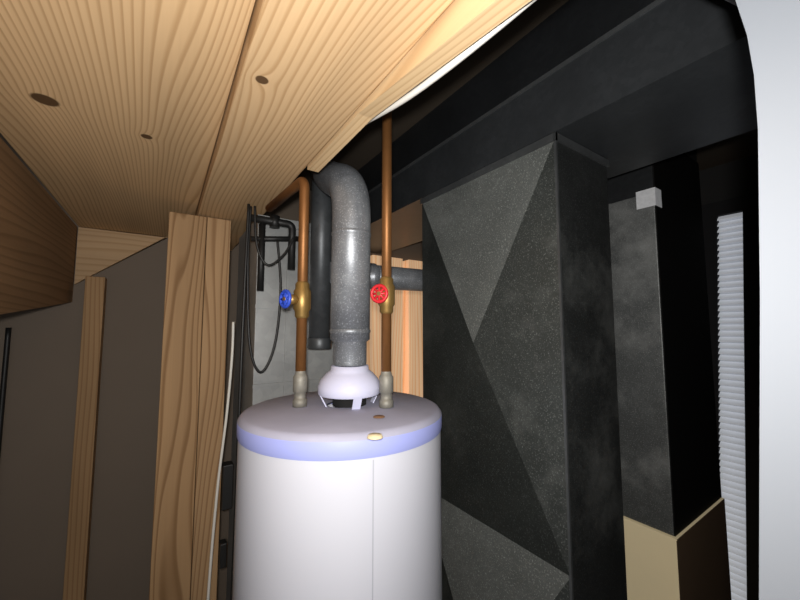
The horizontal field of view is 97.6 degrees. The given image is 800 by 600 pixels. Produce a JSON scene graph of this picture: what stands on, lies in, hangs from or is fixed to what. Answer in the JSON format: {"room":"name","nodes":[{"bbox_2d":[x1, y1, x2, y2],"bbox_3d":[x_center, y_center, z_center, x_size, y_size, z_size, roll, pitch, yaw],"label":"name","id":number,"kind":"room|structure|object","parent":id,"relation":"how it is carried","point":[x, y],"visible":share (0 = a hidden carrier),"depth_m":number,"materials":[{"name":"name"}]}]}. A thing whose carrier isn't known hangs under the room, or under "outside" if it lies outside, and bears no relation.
{"room":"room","nodes":[
{"label":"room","id":0,"kind":"room"},
{"bbox_2d":[0,133,421,599],"bbox_3d":[-0.569,0.502,2.044,3.380,2.320,0.080,3,-5,-34],"label":"wall","id":1,"kind":"structure","parent":0,"point":[36,456],"depth_m":1.49,"materials":[{"name":"paint"}]},
{"bbox_2d":[0,328,10,454],"bbox_3d":[-1.492,0.836,1.283,0.026,1.465,0.016,3,-5,-34],"label":"electrical cable","id":2,"kind":"object","parent":1,"relation":"attached to","point":[7,339],"visible":1,"depth_m":1.32,"materials":[{"name":"black plastic"}]},
{"bbox_2d":[0,137,77,313],"bbox_3d":[-0.927,-0.124,0.771,0.042,0.488,1.696,3,-5,-34],"label":"stringer board","id":3,"kind":"object","parent":1,"relation":"attached to","point":[38,239],"visible":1,"depth_m":0.99,"materials":[{"name":"brown wood"}]},
{"bbox_2d":[74,227,166,284],"bbox_3d":[-1.246,-0.184,1.577,0.313,0.250,0.020,3,-5,-34],"label":"board","id":4,"kind":"object","parent":1,"relation":"attached to","point":[98,250],"visible":1,"depth_m":1.53,"materials":[{"name":"brown wood"}]},
{"bbox_2d":[0,0,255,237],"bbox_3d":[-0.405,-0.543,0.432,0.403,0.290,2.897,3,-5,-34],"label":"plank","id":5,"kind":"object","parent":1,"relation":"attached to","point":[116,107],"visible":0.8,"depth_m":0.65,"materials":[{"name":"brown wood"}]},
{"bbox_2d":[195,0,453,250],"bbox_3d":[-0.155,-0.515,0.599,0.195,0.320,2.897,3,-5,-34],"label":"plank","id":6,"kind":"object","parent":1,"relation":"attached to","point":[304,68],"visible":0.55,"depth_m":0.58,"materials":[{"name":"brown wood"}]},
{"bbox_2d":[230,204,249,599],"bbox_3d":[-0.477,0.622,1.020,0.019,1.850,0.009,3,-5,-34],"label":"electrical cable","id":7,"kind":"object","parent":6,"relation":"hanging from","point":[248,205],"visible":0.85,"depth_m":1.05,"materials":[{"name":"black plastic"}]},
{"bbox_2d":[246,206,281,372],"bbox_3d":[-0.436,-0.033,1.123,0.111,0.529,0.008,3,-5,-34],"label":"electrical cable","id":8,"kind":"object","parent":6,"relation":"hanging from","point":[277,240],"visible":0.94,"depth_m":1.11,"materials":[{"name":"black plastic"}]},
{"bbox_2d":[250,214,297,290],"bbox_3d":[-0.419,-0.157,1.193,0.181,0.260,0.032,3,-5,-34],"label":"gas pipe","id":9,"kind":"object","parent":6,"relation":"attached to","point":[274,221],"visible":0.87,"depth_m":1.18,"materials":[{"name":"black metal"}]},
{"bbox_2d":[254,206,293,265],"bbox_3d":[-0.410,-0.202,1.142,0.133,0.189,0.008,3,-5,-34],"label":"electrical cable","id":10,"kind":"object","parent":6,"relation":"hanging from","point":[255,224],"visible":1,"depth_m":1.11,"materials":[{"name":"black plastic"}]},
{"bbox_2d":[292,0,757,190],"bbox_3d":[0.410,-0.788,0.690,3.380,0.040,3.580,3,-5,-34],"label":"ceiling","id":11,"kind":"structure","parent":0,"point":[366,144],"depth_m":1.34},
{"bbox_2d":[307,0,530,171],"bbox_3d":[0.265,-0.515,0.181,0.029,0.385,1.736,3,-5,-34],"label":"plank","id":12,"kind":"object","parent":11,"relation":"attached to","point":[463,23],"visible":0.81,"depth_m":0.48,"materials":[{"name":"brown wood"}]},
{"bbox_2d":[366,0,535,124],"bbox_3d":[-0.033,-0.432,0.677,0.018,0.244,2.800,3,-5,-34],"label":"electrical cable","id":13,"kind":"object","parent":12,"relation":"attached to","point":[463,55],"visible":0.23,"depth_m":0.50,"materials":[{"name":"white plastic"}]},
{"bbox_2d":[358,0,757,253],"bbox_3d":[0.603,-0.583,0.935,0.408,0.325,3.196,3,-5,-34],"label":"trunk","id":14,"kind":"object","parent":11,"relation":"attached to","point":[636,84],"visible":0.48,"depth_m":0.87,"materials":[{"name":"black metal"}]},
{"bbox_2d":[623,497,731,599],"bbox_3d":[0.902,1.210,1.501,0.495,0.823,0.670,3,-5,-34],"label":"furnace","id":15,"kind":"object","parent":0,"point":[693,564],"depth_m":1.20,"materials":[{"name":"beige metal"}]},
{"bbox_2d":[607,149,721,536],"bbox_3d":[0.902,0.054,1.589,0.477,1.491,0.654,3,-5,-34],"label":"air duct","id":16,"kind":"object","parent":15,"relation":"on","point":[670,468],"visible":0.55,"depth_m":1.26,"materials":[{"name":"metal"}]},
{"bbox_2d":[699,154,758,204],"bbox_3d":[1.800,0.458,1.484,0.080,2.320,3.500,3,-5,-34],"label":"wall","id":17,"kind":"structure","parent":0,"point":[737,178],"depth_m":1.74,"materials":[{"name":"black"}]},
{"bbox_2d":[701,192,759,599],"bbox_3d":[1.593,0.570,1.677,0.035,2.126,0.346,3,-5,-34],"label":"filter","id":18,"kind":"structure","parent":17,"relation":"in","point":[730,226],"depth_m":1.66,"materials":[{"name":"grey paint"}]},
{"bbox_2d":[726,0,799,599],"bbox_3d":[0.764,0.329,-0.158,0.120,2.320,1.767,3,-5,-34],"label":"wall","id":19,"kind":"structure","parent":0,"point":[772,27],"depth_m":0.34,"materials":[{"name":"white paint"}]},
{"bbox_3d":[0.410,1.569,0.505,3.380,0.050,3.580,3,-5,-34],"label":"floor","id":20,"kind":"structure","parent":0,"visible":0},
{"bbox_2d":[62,276,106,599],"bbox_3d":[-1.288,0.758,1.418,0.063,1.712,0.065,3,-5,-34],"label":"stud","id":21,"kind":"object","parent":20,"relation":"on","point":[90,362],"visible":1,"depth_m":1.41,"materials":[{"name":"brown wood"}]},
{"bbox_2d":[149,212,206,599],"bbox_3d":[-0.761,0.648,1.182,0.112,1.894,0.089,3,-5,-34],"label":"stud","id":22,"kind":"object","parent":20,"relation":"on","point":[173,513],"visible":1,"depth_m":1.17,"materials":[{"name":"brown wood"}]},
{"bbox_2d":[190,217,230,599],"bbox_3d":[-0.682,0.651,1.238,0.078,1.896,0.085,3,-5,-34],"label":"stud","id":23,"kind":"object","parent":20,"relation":"on","point":[218,231],"visible":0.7,"depth_m":1.22,"materials":[{"name":"brown wood"}]},
{"bbox_2d":[206,322,234,599],"bbox_3d":[-0.613,0.817,1.167,0.065,1.485,0.009,3,-5,-34],"label":"electrical cable","id":24,"kind":"object","parent":23,"relation":"attached to","point":[233,323],"visible":1,"depth_m":1.19,"materials":[{"name":"white plastic"}]},
{"bbox_2d":[218,539,226,568],"bbox_3d":[-0.615,0.878,1.212,0.021,0.080,0.035,3,-5,-34],"label":"electrical outlet box","id":25,"kind":"object","parent":23,"relation":"attached to","point":[222,543],"visible":1,"depth_m":1.20,"materials":[{"name":"black plastic"}]},
{"bbox_2d":[220,461,233,510],"bbox_3d":[-0.612,0.654,1.237,0.034,0.150,0.045,3,-5,-34],"label":"electrical outlet box","id":26,"kind":"object","parent":23,"relation":"attached to","point":[227,471],"visible":0.94,"depth_m":1.22,"materials":[{"name":"black plastic"}]},
{"bbox_2d":[226,214,332,599],"bbox_3d":[-0.462,0.666,1.366,0.311,1.886,0.378,3,-5,-34],"label":"wall","id":27,"kind":"structure","parent":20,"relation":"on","point":[276,381],"depth_m":1.23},
{"bbox_2d":[232,364,441,599],"bbox_3d":[-0.140,0.865,0.829,0.486,1.405,0.486,-1,-5,16],"label":"water heater","id":28,"kind":"object","parent":20,"relation":"on","point":[338,496],"visible":0.98,"depth_m":0.66,"materials":[{"name":"white metal"}]},
{"bbox_2d":[265,177,310,407],"bbox_3d":[-0.326,-0.025,0.964,0.076,0.581,0.316,3,-5,-34],"label":"pipe","id":29,"kind":"object","parent":28,"relation":"attached to","point":[300,299],"visible":1,"depth_m":0.86,"materials":[{"name":"orange metal"}]},
{"bbox_2d":[332,398,365,407],"bbox_3d":[-0.127,0.275,0.875,0.084,0.080,0.084,3,-5,-34],"label":"outlet","id":30,"kind":"object","parent":28,"relation":"attached to","point":[338,403],"depth_m":0.84,"materials":[{"name":"black metal"}]},
{"bbox_2d":[318,364,379,409],"bbox_3d":[-0.127,0.213,0.880,0.157,0.096,0.157,3,-5,-34],"label":"hood","id":31,"kind":"object","parent":28,"relation":"attached to","point":[347,387],"depth_m":0.83,"materials":[{"name":"white metal"}]},
{"bbox_2d":[307,158,422,365],"bbox_3d":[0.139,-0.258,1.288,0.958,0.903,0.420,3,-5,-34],"label":"vent pipe","id":32,"kind":"object","parent":28,"relation":"on","point":[342,274],"visible":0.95,"depth_m":0.88,"materials":[{"name":"metal"}]},
{"bbox_2d":[370,111,394,408],"bbox_3d":[-0.038,-0.246,0.866,0.046,1.006,0.072,-2,-5,19],"label":"pipe","id":33,"kind":"object","parent":28,"relation":"on","point":[385,293],"visible":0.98,"depth_m":0.85,"materials":[{"name":"orange metal"}]},
{"bbox_2d":[366,255,381,378],"bbox_3d":[-0.164,0.695,2.198,0.080,1.960,0.089,3,-5,-34],"label":"stud","id":34,"kind":"object","parent":20,"relation":"on","point":[374,344],"visible":0.24,"depth_m":2.19,"materials":[{"name":"brown wood"}]},
{"bbox_2d":[391,257,402,392],"bbox_3d":[-0.044,0.701,2.279,0.090,1.960,0.089,3,-5,-34],"label":"stud","id":35,"kind":"object","parent":20,"relation":"on","point":[397,315],"visible":0.23,"depth_m":2.28,"materials":[{"name":"brown wood"}]},
{"bbox_2d":[403,260,422,396],"bbox_3d":[0.135,0.710,2.399,0.240,1.960,0.089,3,-5,-34],"label":"stud","id":36,"kind":"object","parent":20,"relation":"on","point":[412,300],"visible":0.14,"depth_m":2.36,"materials":[{"name":"brown wood"}]},
{"bbox_2d":[420,132,626,599],"bbox_3d":[0.346,0.594,1.107,0.300,1.990,0.560,3,-5,-34],"label":"air duct","id":37,"kind":"object","parent":20,"relation":"on","point":[519,352],"visible":0.98,"depth_m":0.94,"materials":[{"name":"black metal"}]}
]}

